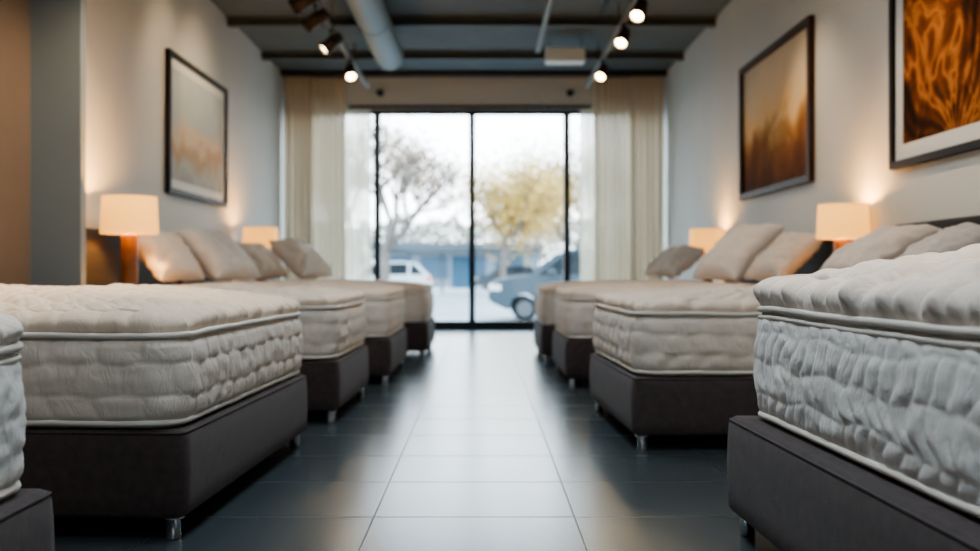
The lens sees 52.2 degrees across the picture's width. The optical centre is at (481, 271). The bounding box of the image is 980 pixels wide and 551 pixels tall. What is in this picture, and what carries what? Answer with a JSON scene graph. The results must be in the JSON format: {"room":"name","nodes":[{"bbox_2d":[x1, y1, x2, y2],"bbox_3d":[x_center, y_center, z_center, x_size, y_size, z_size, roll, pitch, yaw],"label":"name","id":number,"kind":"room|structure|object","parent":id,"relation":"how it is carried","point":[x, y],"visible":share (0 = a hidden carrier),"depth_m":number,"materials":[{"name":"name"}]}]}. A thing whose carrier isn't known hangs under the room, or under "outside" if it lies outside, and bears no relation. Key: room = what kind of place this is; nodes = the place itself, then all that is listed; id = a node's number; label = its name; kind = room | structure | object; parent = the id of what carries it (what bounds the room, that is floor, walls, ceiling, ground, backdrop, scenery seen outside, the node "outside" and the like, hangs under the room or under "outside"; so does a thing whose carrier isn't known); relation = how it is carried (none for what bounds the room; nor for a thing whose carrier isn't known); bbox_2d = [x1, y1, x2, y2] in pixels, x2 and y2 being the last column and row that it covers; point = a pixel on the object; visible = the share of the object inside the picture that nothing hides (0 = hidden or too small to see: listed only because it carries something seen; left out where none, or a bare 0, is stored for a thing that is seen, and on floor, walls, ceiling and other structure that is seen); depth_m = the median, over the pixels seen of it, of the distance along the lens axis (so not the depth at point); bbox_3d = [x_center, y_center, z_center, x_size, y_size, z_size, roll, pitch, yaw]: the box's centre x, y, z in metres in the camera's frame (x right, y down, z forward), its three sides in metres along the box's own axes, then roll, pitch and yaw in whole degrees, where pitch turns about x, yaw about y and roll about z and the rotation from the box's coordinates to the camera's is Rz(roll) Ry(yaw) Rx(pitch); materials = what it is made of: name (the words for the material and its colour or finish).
{"room":"store","nodes":[
{"label":"store","id":0,"kind":"room"},
{"bbox_2d":[0,0,29,284],"bbox_3d":[-3.165,-1.030,1.420,0.150,3.780,10.840,0,0,0],"label":"wall","id":1,"kind":"structure","parent":0,"point":[14,14],"depth_m":6.61,"materials":[{"name":"paint"}]},
{"bbox_2d":[30,0,85,285],"bbox_3d":[-2.967,-1.030,6.885,0.445,3.780,0.090,0,0,0],"label":"wall pier","id":2,"kind":"object","parent":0,"point":[57,27],"visible":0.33,"depth_m":6.84,"materials":[{"name":"grey paint"}]},
{"bbox_2d":[86,0,284,281],"bbox_3d":[-3.080,-1.030,10.865,0.320,3.780,7.870,0,0,0],"label":"wall","id":3,"kind":"structure","parent":0,"point":[127,41],"depth_m":9.20,"materials":[{"name":"paint"}]},
{"bbox_2d":[165,48,227,206],"bbox_3d":[-2.895,-1.395,10.250,0.050,1.330,2.100,0,0,0],"label":"framed painting","id":4,"kind":"object","parent":3,"relation":"attached to","point":[196,104],"visible":1,"depth_m":10.09,"materials":[{"name":"black"}]},
{"bbox_2d":[172,67,221,193],"bbox_3d":[-2.913,-1.395,10.250,0.015,1.050,1.820,0,0,0],"label":"artwork","id":5,"kind":"object","parent":4,"relation":"attached to","point":[196,108],"depth_m":10.14},
{"bbox_2d":[54,330,780,550],"bbox_3d":[-0.205,0.935,5.425,6.070,0.150,19.150,0,0,0],"label":"floor","id":6,"kind":"structure","parent":0,"point":[477,443],"depth_m":4.12,"materials":[{"name":"tile"}]},
{"bbox_2d":[0,488,54,550],"bbox_3d":[-1.975,0.680,1.440,1.982,0.360,1.792,0,0,0],"label":"bed base","id":7,"kind":"object","parent":6,"relation":"on","point":[26,515],"visible":0.9,"depth_m":2.19,"materials":[{"name":"grey fabric"}]},
{"bbox_2d":[0,313,26,499],"bbox_3d":[-1.987,0.266,1.439,1.979,0.461,1.804,0,0,0],"label":"mattress","id":8,"kind":"object","parent":7,"relation":"on","point":[13,421],"visible":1,"depth_m":2.17,"materials":[{"name":"white fabric"}]},
{"bbox_2d":[0,313,23,345],"bbox_3d":[-1.986,0.101,1.437,1.977,0.131,1.797,0,0,0],"label":"topper","id":9,"kind":"object","parent":8,"relation":"on","point":[11,329],"depth_m":2.18,"materials":[{"name":"white fabric"}]},
{"bbox_2d":[86,228,176,285],"bbox_3d":[-2.880,0.270,8.155,0.070,1.180,2.390,0,0,0],"label":"headboard","id":10,"kind":"object","parent":6,"relation":"on","point":[103,251],"visible":0.02,"depth_m":7.58,"materials":[{"name":"brown wood"}]},
{"bbox_2d":[19,374,307,539],"bbox_3d":[-1.927,0.682,4.120,2.057,0.355,1.812,0,0,3],"label":"bed base","id":11,"kind":"object","parent":6,"relation":"on","point":[166,473],"visible":0.71,"depth_m":3.19,"materials":[{"name":"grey fabric"}]},
{"bbox_2d":[0,283,302,427],"bbox_3d":[-1.937,0.271,4.120,2.066,0.460,1.829,0,0,3],"label":"mattress","id":12,"kind":"object","parent":11,"relation":"on","point":[115,355],"visible":0.99,"depth_m":3.23,"materials":[{"name":"white fabric"}]},
{"bbox_2d":[0,283,299,332],"bbox_3d":[-1.936,0.121,4.119,2.037,0.160,1.800,0,0,3],"label":"topper","id":13,"kind":"object","parent":12,"relation":"on","point":[115,307],"depth_m":3.45,"materials":[{"name":"beige fabric"}]},
{"bbox_2d":[177,270,231,284],"bbox_3d":[-2.880,0.250,10.460,0.070,1.220,1.920,0,0,0],"label":"headboard","id":14,"kind":"object","parent":6,"relation":"on","point":[207,279],"visible":0.02,"depth_m":10.25,"materials":[{"name":"black fabric"}]},
{"bbox_2d":[299,345,368,422],"bbox_3d":[-1.710,0.682,6.325,1.832,0.355,1.322,0,0,1],"label":"bed base","id":15,"kind":"object","parent":6,"relation":"on","point":[332,383],"visible":0.3,"depth_m":5.67,"materials":[{"name":"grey fabric"}]},
{"bbox_2d":[137,283,366,359],"bbox_3d":[-1.718,0.287,6.325,1.840,0.429,1.335,0,0,1],"label":"mattress","id":16,"kind":"object","parent":15,"relation":"on","point":[333,320],"visible":0.32,"depth_m":5.76,"materials":[{"name":"white fabric"}]},
{"bbox_2d":[137,283,364,305],"bbox_3d":[-1.717,0.137,6.325,1.813,0.129,1.314,0,0,1],"label":"topper","id":17,"kind":"object","parent":16,"relation":"on","point":[305,295],"depth_m":5.94,"materials":[{"name":"beige fabric"}]},
{"bbox_2d":[363,327,406,384],"bbox_3d":[-1.745,0.682,8.380,2.122,0.355,1.652,0,0,0],"label":"bed base","id":18,"kind":"object","parent":6,"relation":"on","point":[386,354],"visible":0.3,"depth_m":7.57,"materials":[{"name":"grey fabric"}]},
{"bbox_2d":[174,280,405,337],"bbox_3d":[-1.754,0.287,8.380,2.129,0.428,1.666,0,0,0],"label":"mattress","id":19,"kind":"object","parent":18,"relation":"on","point":[385,309],"visible":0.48,"depth_m":7.73,"materials":[{"name":"white fabric"}]},
{"bbox_2d":[138,231,204,281],"bbox_3d":[-2.500,-0.122,7.950,0.363,0.402,0.600,0,0,17],"label":"pillow","id":20,"kind":"object","parent":19,"relation":"on","point":[166,255],"visible":0.91,"depth_m":7.79,"materials":[{"name":"fabric"}]},
{"bbox_2d":[176,230,259,280],"bbox_3d":[-2.257,-0.143,8.599,0.456,0.443,0.660,0,0,19],"label":"pillow","id":21,"kind":"object","parent":19,"relation":"on","point":[217,254],"visible":0.9,"depth_m":8.39,"materials":[{"name":"fabric"}]},
{"bbox_2d":[174,280,404,297],"bbox_3d":[-1.754,0.137,8.380,2.105,0.128,1.645,0,0,0],"label":"topper","id":22,"kind":"object","parent":19,"relation":"on","point":[371,290],"depth_m":7.95,"materials":[{"name":"beige fabric"}]},
{"bbox_2d":[403,316,434,358],"bbox_3d":[-1.670,0.682,10.650,2.272,0.355,1.512,0,0,0],"label":"bed base","id":23,"kind":"object","parent":6,"relation":"on","point":[420,335],"visible":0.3,"depth_m":9.90,"materials":[{"name":"brown fabric"}]},
{"bbox_2d":[238,279,433,321],"bbox_3d":[-1.678,0.287,10.650,2.281,0.428,1.526,0,0,0],"label":"mattress","id":24,"kind":"object","parent":23,"relation":"on","point":[419,297],"visible":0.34,"depth_m":9.96,"materials":[{"name":"white fabric"}]},
{"bbox_2d":[236,242,287,279],"bbox_3d":[-2.299,-0.114,10.240,0.395,0.385,0.640,0,0,18],"label":"pillow","id":25,"kind":"object","parent":24,"relation":"on","point":[269,266],"visible":0.64,"depth_m":10.15,"materials":[{"name":"fabric"}]},
{"bbox_2d":[269,238,333,278],"bbox_3d":[-1.960,-0.144,10.880,0.451,0.445,0.662,0,0,20],"label":"pillow","id":26,"kind":"object","parent":24,"relation":"on","point":[304,261],"visible":1,"depth_m":10.67,"materials":[{"name":"fabric"}]},
{"bbox_2d":[238,279,431,290],"bbox_3d":[-1.679,0.137,10.649,2.255,0.128,1.502,0,0,0],"label":"topper","id":27,"kind":"object","parent":24,"relation":"on","point":[408,286],"depth_m":10.16,"materials":[{"name":"beige fabric"}]},
{"bbox_2d":[534,319,555,363],"bbox_3d":[1.555,0.682,10.050,2.002,0.355,1.412,0,0,0],"label":"bed base","id":28,"kind":"object","parent":6,"relation":"on","point":[543,334],"visible":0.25,"depth_m":9.37,"materials":[{"name":"brown fabric"}]},
{"bbox_2d":[535,279,715,324],"bbox_3d":[1.564,0.288,10.051,2.011,0.425,1.428,0,0,0],"label":"mattress","id":29,"kind":"object","parent":28,"relation":"on","point":[545,296],"visible":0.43,"depth_m":9.55,"materials":[{"name":"white fabric"}]},
{"bbox_2d":[536,279,715,292],"bbox_3d":[1.566,0.139,10.049,1.985,0.125,1.402,0,0,0],"label":"topper","id":30,"kind":"object","parent":29,"relation":"on","point":[550,287],"depth_m":9.75,"materials":[{"name":"beige fabric"}]},
{"bbox_2d":[644,245,705,278],"bbox_3d":[1.941,-0.103,10.101,0.396,0.340,0.520,0,0,-26],"label":"pillow","id":31,"kind":"object","parent":29,"relation":"on","point":[670,263],"visible":1,"depth_m":9.95,"materials":[{"name":"fabric"}]},
{"bbox_2d":[552,330,595,387],"bbox_3d":[1.585,0.682,8.090,1.942,0.355,1.432,0,0,0],"label":"bed base","id":32,"kind":"object","parent":6,"relation":"on","point":[571,357],"visible":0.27,"depth_m":7.38,"materials":[{"name":"brown fabric"}]},
{"bbox_2d":[554,281,755,339],"bbox_3d":[1.595,0.288,8.090,1.952,0.425,1.447,0,0,0],"label":"mattress","id":33,"kind":"object","parent":32,"relation":"on","point":[574,307],"visible":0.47,"depth_m":7.47,"materials":[{"name":"white fabric"}]},
{"bbox_2d":[555,281,755,297],"bbox_3d":[1.594,0.138,8.088,1.923,0.125,1.420,0,0,0],"label":"topper","id":34,"kind":"object","parent":33,"relation":"on","point":[587,290],"depth_m":7.61,"materials":[{"name":"beige fabric"}]},
{"bbox_2d":[692,224,784,281],"bbox_3d":[2.118,-0.160,8.299,0.516,0.478,0.620,0,0,-21],"label":"pillow","id":35,"kind":"object","parent":33,"relation":"on","point":[731,256],"visible":0.94,"depth_m":8.10,"materials":[{"name":"fabric"}]},
{"bbox_2d":[744,232,823,280],"bbox_3d":[2.310,-0.114,7.660,0.407,0.386,0.560,0,0,-13],"label":"pillow","id":36,"kind":"object","parent":33,"relation":"on","point":[788,253],"visible":0.83,"depth_m":7.47,"materials":[{"name":"fabric"}]},
{"bbox_2d":[590,353,759,449],"bbox_3d":[1.615,0.682,5.560,1.842,0.355,1.492,0,0,-2],"label":"bed base","id":37,"kind":"object","parent":6,"relation":"on","point":[647,406],"visible":0.39,"depth_m":4.80,"materials":[{"name":"grey fabric"}]},
{"bbox_2d":[593,285,761,375],"bbox_3d":[1.624,0.287,5.561,1.852,0.428,1.508,0,0,-2],"label":"mattress","id":38,"kind":"object","parent":37,"relation":"on","point":[678,331],"visible":0.39,"depth_m":4.81,"materials":[{"name":"white fabric"}]},
{"bbox_2d":[595,285,760,311],"bbox_3d":[1.622,0.137,5.559,1.826,0.128,1.481,0,0,-2],"label":"topper","id":39,"kind":"object","parent":38,"relation":"on","point":[729,298],"depth_m":4.92,"materials":[{"name":"beige fabric"}]},
{"bbox_2d":[820,224,939,269],"bbox_3d":[2.260,-0.097,5.700,0.477,0.351,0.560,0,0,-9],"label":"pillow","id":40,"kind":"object","parent":38,"relation":"on","point":[885,242],"visible":0.53,"depth_m":5.53,"materials":[{"name":"grey fabric"}]},
{"bbox_2d":[893,222,979,259],"bbox_3d":[2.320,-0.084,5.020,0.386,0.326,0.500,0,0,0],"label":"pillow","id":41,"kind":"object","parent":38,"relation":"on","point":[953,238],"visible":0.36,"depth_m":4.89,"materials":[{"name":"grey fabric"}]},
{"bbox_2d":[724,278,760,283],"bbox_3d":[2.640,0.285,10.050,0.070,1.150,1.440,0,0,0],"label":"headboard","id":42,"kind":"object","parent":6,"relation":"on","point":[742,280],"visible":0.02,"depth_m":9.89,"materials":[{"name":"black fabric"}]},
{"bbox_2d":[794,239,833,274],"bbox_3d":[2.640,0.285,8.090,0.070,1.150,1.460,0,0,0],"label":"headboard","id":43,"kind":"object","parent":6,"relation":"on","point":[815,263],"visible":0.02,"depth_m":7.72,"materials":[{"name":"black fabric"}]},
{"bbox_2d":[727,415,979,550],"bbox_3d":[1.695,0.667,2.390,1.712,0.385,1.952,0,0,-2],"label":"bed base","id":44,"kind":"object","parent":6,"relation":"on","point":[799,493],"visible":0.78,"depth_m":2.48,"materials":[{"name":"grey fabric"}]},
{"bbox_2d":[753,244,979,518],"bbox_3d":[1.717,0.193,2.384,1.665,0.557,1.923,0,0,-2],"label":"mattress","id":45,"kind":"object","parent":44,"relation":"on","point":[875,364],"visible":1,"depth_m":2.31,"materials":[{"name":"white fabric"}]},
{"bbox_2d":[753,244,979,326],"bbox_3d":[1.716,0.014,2.384,1.658,0.200,1.918,0,0,-2],"label":"topper","id":46,"kind":"object","parent":45,"relation":"on","point":[930,289],"depth_m":2.43,"materials":[{"name":"white fabric"}]},
{"bbox_2d":[895,215,979,228],"bbox_3d":[2.640,0.280,5.430,0.070,1.160,1.860,0,0,0],"label":"headboard","id":47,"kind":"object","parent":6,"relation":"on","point":[944,223],"visible":0.17,"depth_m":5.58,"materials":[{"name":"black fabric"}]},
{"bbox_3d":[-2.597,0.560,7.300,0.405,0.600,0.320,0,0,0],"label":"nightstand","id":48,"kind":"object","parent":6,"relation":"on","visible":0},
{"bbox_2d":[100,195,158,284],"bbox_3d":[-2.580,-0.145,7.320,0.410,0.810,0.410,0,0,0],"label":"table lamp","id":49,"kind":"object","parent":48,"relation":"on","point":[127,216],"visible":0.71,"depth_m":7.19,"materials":[{"name":"beige fabric"}]},
{"bbox_3d":[-2.598,0.560,11.750,0.445,0.600,0.400,0,0,0],"label":"nightstand","id":50,"kind":"object","parent":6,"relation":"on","visible":0},
{"bbox_2d":[242,227,277,280],"bbox_3d":[-2.600,-0.130,11.740,0.420,0.780,0.420,0,0,0],"label":"table lamp","id":51,"kind":"object","parent":50,"relation":"on","point":[263,235],"visible":0.41,"depth_m":11.56,"materials":[{"name":"beige fabric"}]},
{"bbox_3d":[2.408,0.560,6.920,0.425,0.600,0.400,0,0,0],"label":"nightstand","id":52,"kind":"object","parent":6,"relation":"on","visible":0},
{"bbox_2d":[816,203,869,251],"bbox_3d":[2.490,-0.102,6.900,0.350,0.725,0.350,0,0,0],"label":"table lamp","id":53,"kind":"object","parent":52,"relation":"on","point":[840,222],"visible":0.73,"depth_m":6.76,"materials":[{"name":"beige fabric"}]},
{"bbox_3d":[2.408,0.560,11.070,0.425,0.600,0.380,0,0,0],"label":"nightstand","id":54,"kind":"object","parent":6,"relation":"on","visible":0},
{"bbox_2d":[689,228,723,281],"bbox_3d":[2.470,-0.105,10.980,0.390,0.730,0.390,0,0,0],"label":"table lamp","id":55,"kind":"object","parent":54,"relation":"on","point":[706,238],"visible":0.43,"depth_m":10.81,"materials":[{"name":"beige fabric"}]},
{"bbox_2d":[210,0,730,69],"bbox_3d":[-0.205,-2.980,5.425,6.070,0.120,19.150,0,0,0],"label":"ceiling","id":56,"kind":"structure","parent":0,"point":[264,39],"depth_m":12.24,"materials":[{"name":"paint"}]},
{"bbox_2d":[315,1,369,88],"bbox_3d":[-1.620,-2.760,5.600,0.050,0.320,17.200,0,0,0],"label":"track","id":57,"kind":"object","parent":56,"relation":"hanging from","point":[328,23],"visible":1,"depth_m":11.95,"materials":[{"name":"grey metal"}]},
{"bbox_2d":[288,0,318,15],"bbox_3d":[-1.623,-2.465,9.109,0.283,0.270,0.166,0,0,0],"label":"track spotlight","id":58,"kind":"object","parent":57,"relation":"attached to","point":[298,6],"visible":1,"depth_m":9.05,"materials":[{"name":"black metal"}]},
{"bbox_2d":[301,4,329,32],"bbox_3d":[-1.622,-2.468,9.751,0.282,0.265,0.164,0,0,22],"label":"track spotlight","id":59,"kind":"object","parent":57,"relation":"attached to","point":[311,22],"visible":0.98,"depth_m":9.71,"materials":[{"name":"black metal"}]},
{"bbox_2d":[318,29,342,55],"bbox_3d":[-1.626,-2.460,10.747,0.275,0.280,0.164,0,0,-22],"label":"track spotlight","id":60,"kind":"object","parent":57,"relation":"attached to","point":[329,44],"visible":1,"depth_m":10.71,"materials":[{"name":"black metal"}]},
{"bbox_2d":[344,60,357,82],"bbox_3d":[-1.618,-2.459,12.293,0.163,0.281,0.273,0,0,-14],"label":"track spotlight","id":61,"kind":"object","parent":57,"relation":"attached to","point":[350,73],"visible":1,"depth_m":12.25,"materials":[{"name":"black metal"}]},
{"bbox_2d":[345,0,402,70],"bbox_3d":[-1.120,-2.676,5.050,0.347,0.488,14.100,0,0,0],"label":"ventilation duct","id":62,"kind":"object","parent":56,"relation":"hanging from","point":[372,17],"visible":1,"depth_m":10.27,"materials":[{"name":"grey metal"}]},
{"bbox_2d":[227,17,715,27],"bbox_3d":[-0.120,-2.870,11.500,5.600,0.100,0.120,0,0,0],"label":"ceiling beam","id":63,"kind":"structure","parent":56,"relation":"attached to","point":[233,22],"depth_m":11.49,"materials":[{"name":"black metal"}]},
{"bbox_2d":[261,51,683,60],"bbox_3d":[-0.120,-2.870,13.300,5.600,0.100,0.120,0,0,0],"label":"ceiling beam","id":64,"kind":"structure","parent":56,"relation":"attached to","point":[266,55],"depth_m":13.29,"materials":[{"name":"black metal"}]},
{"bbox_2d":[280,70,666,76],"bbox_3d":[-0.120,-2.890,14.590,5.600,0.060,0.220,0,0,0],"label":"rail","id":65,"kind":"object","parent":56,"relation":"attached to","point":[308,73],"visible":1,"depth_m":14.48,"materials":[{"name":"black metal"}]},
{"bbox_2d":[284,76,311,279],"bbox_3d":[-2.671,-1.000,14.528,0.438,3.680,0.083,0,0,0],"label":"drape","id":66,"kind":"object","parent":65,"relation":"hanging from","point":[297,90],"visible":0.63,"depth_m":14.53,"materials":[{"name":"beige fabric"}]},
{"bbox_2d":[311,78,345,279],"bbox_3d":[-2.266,-1.000,14.638,0.588,3.680,0.071,0,0,0],"label":"sheer curtain","id":67,"kind":"object","parent":65,"relation":"hanging from","point":[328,101],"visible":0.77,"depth_m":14.64,"materials":[{"name":"beige fabric"}]},
{"bbox_2d":[593,78,630,280],"bbox_3d":[1.934,-1.000,14.640,0.628,3.680,0.074,0,0,0],"label":"sheer curtain","id":68,"kind":"object","parent":65,"relation":"hanging from","point":[611,98],"visible":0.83,"depth_m":14.64,"materials":[{"name":"beige fabric"}]},
{"bbox_2d":[630,76,663,280],"bbox_3d":[2.399,-1.000,14.529,0.518,3.680,0.094,0,0,0],"label":"drape","id":69,"kind":"object","parent":65,"relation":"hanging from","point":[646,93],"visible":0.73,"depth_m":14.53,"materials":[{"name":"beige fabric"}]},
{"bbox_2d":[535,0,552,52],"bbox_3d":[0.680,-2.700,4.105,0.060,0.060,16.190,0,0,0],"label":"ceiling pipe","id":70,"kind":"object","parent":56,"relation":"hanging from","point":[549,2],"visible":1,"depth_m":10.84,"materials":[{"name":"grey metal"}]},
{"bbox_2d":[545,36,584,64],"bbox_3d":[1.030,-2.755,12.397,0.480,0.330,0.246,0,0,0],"label":"hanging sign","id":71,"kind":"object","parent":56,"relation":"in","point":[553,55],"visible":1,"depth_m":12.28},
{"bbox_2d":[584,0,636,88],"bbox_3d":[1.480,-2.760,5.600,0.050,0.320,17.200,0,0,0],"label":"track","id":72,"kind":"object","parent":56,"relation":"hanging from","point":[624,19],"visible":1,"depth_m":11.32,"materials":[{"name":"grey metal"}]},
{"bbox_2d":[593,60,608,82],"bbox_3d":[1.477,-2.459,12.294,0.164,0.281,0.274,0,0,25],"label":"track spotlight","id":73,"kind":"object","parent":72,"relation":"attached to","point":[601,73],"visible":1,"depth_m":12.25,"materials":[{"name":"black metal"}]},
{"bbox_2d":[613,23,630,50],"bbox_3d":[1.477,-2.459,10.494,0.164,0.281,0.274,0,0,25],"label":"track spotlight","id":74,"kind":"object","parent":72,"relation":"attached to","point":[622,39],"visible":1,"depth_m":10.45,"materials":[{"name":"black metal"}]},
{"bbox_2d":[628,0,647,24],"bbox_3d":[1.477,-2.459,9.394,0.164,0.281,0.274,0,0,25],"label":"track spotlight","id":75,"kind":"object","parent":72,"relation":"attached to","point":[638,12],"visible":1,"depth_m":9.35,"materials":[{"name":"black metal"}]},
{"bbox_2d":[312,77,629,109],"bbox_3d":[-0.205,-1.030,14.890,6.070,3.780,0.180,0,0,0],"label":"wall","id":76,"kind":"structure","parent":0,"point":[398,91],"depth_m":14.80,"materials":[{"name":"grey paint"}]},
{"bbox_2d":[376,90,383,96],"bbox_3d":[-1.500,-2.640,14.730,0.120,0.100,0.140,0,0,0],"label":"security camera","id":77,"kind":"object","parent":76,"relation":"attached to","point":[380,93],"visible":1,"depth_m":14.69,"materials":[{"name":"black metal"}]},
{"bbox_2d":[349,106,591,107],"bbox_3d":[-0.175,-2.440,14.790,3.590,0.040,0.020,0,0,0],"label":"rail","id":78,"kind":"object","parent":76,"relation":"attached to","point":[349,106],"visible":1,"depth_m":14.78,"materials":[{"name":"black metal"}]},
{"bbox_2d":[345,109,371,279],"bbox_3d":[-1.836,-0.780,14.742,0.448,3.240,0.042,0,0,0],"label":"curtain","id":79,"kind":"object","parent":78,"relation":"hanging from","point":[357,121],"visible":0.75,"depth_m":14.74,"materials":[{"name":"white fabric"}]},
{"bbox_2d":[580,109,593,280],"bbox_3d":[1.574,-0.780,14.739,0.268,3.240,0.041,0,0,0],"label":"curtain","id":80,"kind":"object","parent":78,"relation":"hanging from","point":[586,115],"visible":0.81,"depth_m":14.74,"materials":[{"name":"white fabric"}]},
{"bbox_2d":[371,110,579,329],"bbox_3d":[-0.110,-0.775,14.890,5.460,3.270,0.100,0,0,0],"label":"window","id":81,"kind":"structure","parent":76,"relation":"in","point":[471,324],"depth_m":14.84,"materials":[{"name":"black metal"}]},
{"bbox_2d":[566,90,573,96],"bbox_3d":[1.300,-2.640,14.730,0.120,0.100,0.140,0,0,0],"label":"security camera","id":82,"kind":"object","parent":76,"relation":"attached to","point":[569,93],"visible":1,"depth_m":14.70,"materials":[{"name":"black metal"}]},
{"bbox_2d":[663,0,979,282],"bbox_3d":[2.755,-1.030,5.400,0.150,3.780,18.800,0,0,0],"label":"wall","id":83,"kind":"structure","parent":0,"point":[701,95],"depth_m":8.04,"materials":[{"name":"paint"}]},
{"bbox_2d":[739,15,814,200],"bbox_3d":[2.655,-1.400,9.150,0.050,1.340,2.200,0,0,0],"label":"framed painting","id":84,"kind":"object","parent":83,"relation":"attached to","point":[777,86],"visible":1,"depth_m":8.96,"materials":[{"name":"brown"}]},
{"bbox_2d":[888,0,979,169],"bbox_3d":[2.655,-1.375,5.385,0.050,1.430,2.170,0,0,0],"label":"framed painting","id":85,"kind":"object","parent":83,"relation":"attached to","point":[934,45],"visible":1,"depth_m":5.92,"materials":[{"name":"black"}]},
{"label":"outside","id":86,"kind":"structure","parent":0,"visible":0},
{"bbox_2d":[432,287,536,320],"bbox_3d":[0.000,1.260,73.500,180.000,0.200,113.000,0,0,0],"label":"ground","id":87,"kind":"structure","parent":86,"point":[453,304],"depth_m":32.68,"materials":[{"name":"concrete"}]},
{"bbox_2d":[371,123,420,194],"bbox_3d":[-8.297,-4.115,50.780,9.341,10.559,7.157,0,0,27],"label":"tree","id":88,"kind":"object","parent":87,"relation":"on","point":[385,123],"visible":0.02,"depth_m":51.28,"materials":[{"name":"grey plant"}]},
{"bbox_2d":[371,261,432,284],"bbox_3d":[-4.405,0.349,44.000,4.370,1.618,2.100,0,0,0],"label":"car","id":89,"kind":"object","parent":87,"relation":"on","point":[400,270],"visible":0.2,"depth_m":43.18,"materials":[{"name":"grey paint"}]},
{"bbox_2d":[371,115,481,279],"bbox_3d":[-3.405,-2.601,38.810,4.869,7.529,8.446,0,0,-32],"label":"tree","id":90,"kind":"object","parent":87,"relation":"on","point":[412,160],"visible":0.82,"depth_m":37.35,"materials":[{"name":"grey plant"}]},
{"bbox_2d":[404,248,477,293],"bbox_3d":[-2.100,-0.030,52.000,3.800,2.380,1.600,0,0,0],"label":"bus shelter","id":91,"kind":"object","parent":87,"relation":"on","point":[460,264],"visible":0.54,"depth_m":52.62,"materials":[{"name":"grey"}]},
{"bbox_2d":[371,243,543,286],"bbox_3d":[-2.000,-0.540,82.500,13.600,3.400,11.400,0,0,0],"label":"building","id":92,"kind":"structure","parent":87,"relation":"on","point":[430,261],"depth_m":77.94,"materials":[{"name":"blue painted wall"},{"name":"glass"}]},
{"bbox_2d":[371,209,579,264],"bbox_3d":[-1.017,-2.567,100.017,46.387,7.807,4.536,0,0,0],"label":"woodland","id":93,"kind":"object","parent":87,"relation":"on","point":[413,233],"visible":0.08,"depth_m":98.93,"materials":[{"name":"white plant"}]},
{"bbox_2d":[426,122,579,278],"bbox_3d":[1.792,-2.892,48.532,7.520,8.112,9.333,0,0,-35],"label":"tree","id":94,"kind":"object","parent":87,"relation":"on","point":[520,210],"visible":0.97,"depth_m":48.35,"materials":[{"name":"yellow plant"}]},
{"bbox_2d":[475,265,533,289],"bbox_3d":[1.595,0.349,66.000,4.370,1.618,2.100,0,0,0],"label":"car","id":95,"kind":"object","parent":87,"relation":"on","point":[511,270],"visible":0.48,"depth_m":65.14,"materials":[{"name":"grey paint"}]},
{"bbox_2d":[478,122,579,262],"bbox_3d":[5.620,-4.486,60.524,9.833,11.301,12.855,0,0,-43],"label":"tree","id":96,"kind":"object","parent":87,"relation":"on","point":[557,227],"visible":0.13,"depth_m":60.88,"materials":[{"name":"grey plant"}]},
{"bbox_2d":[488,248,579,320],"bbox_3d":[2.345,0.284,24.500,4.370,1.748,2.100,0,0,0],"label":"car","id":97,"kind":"object","parent":87,"relation":"on","point":[503,293],"visible":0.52,"depth_m":23.61,"materials":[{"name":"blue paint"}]},
{"bbox_2d":[548,269,555,273],"bbox_3d":[1.640,-0.006,23.530,0.180,0.130,0.160,0,0,0],"label":"mirror","id":98,"kind":"object","parent":97,"relation":"attached to","point":[550,271],"depth_m":23.45,"materials":[{"name":"blue paint"}]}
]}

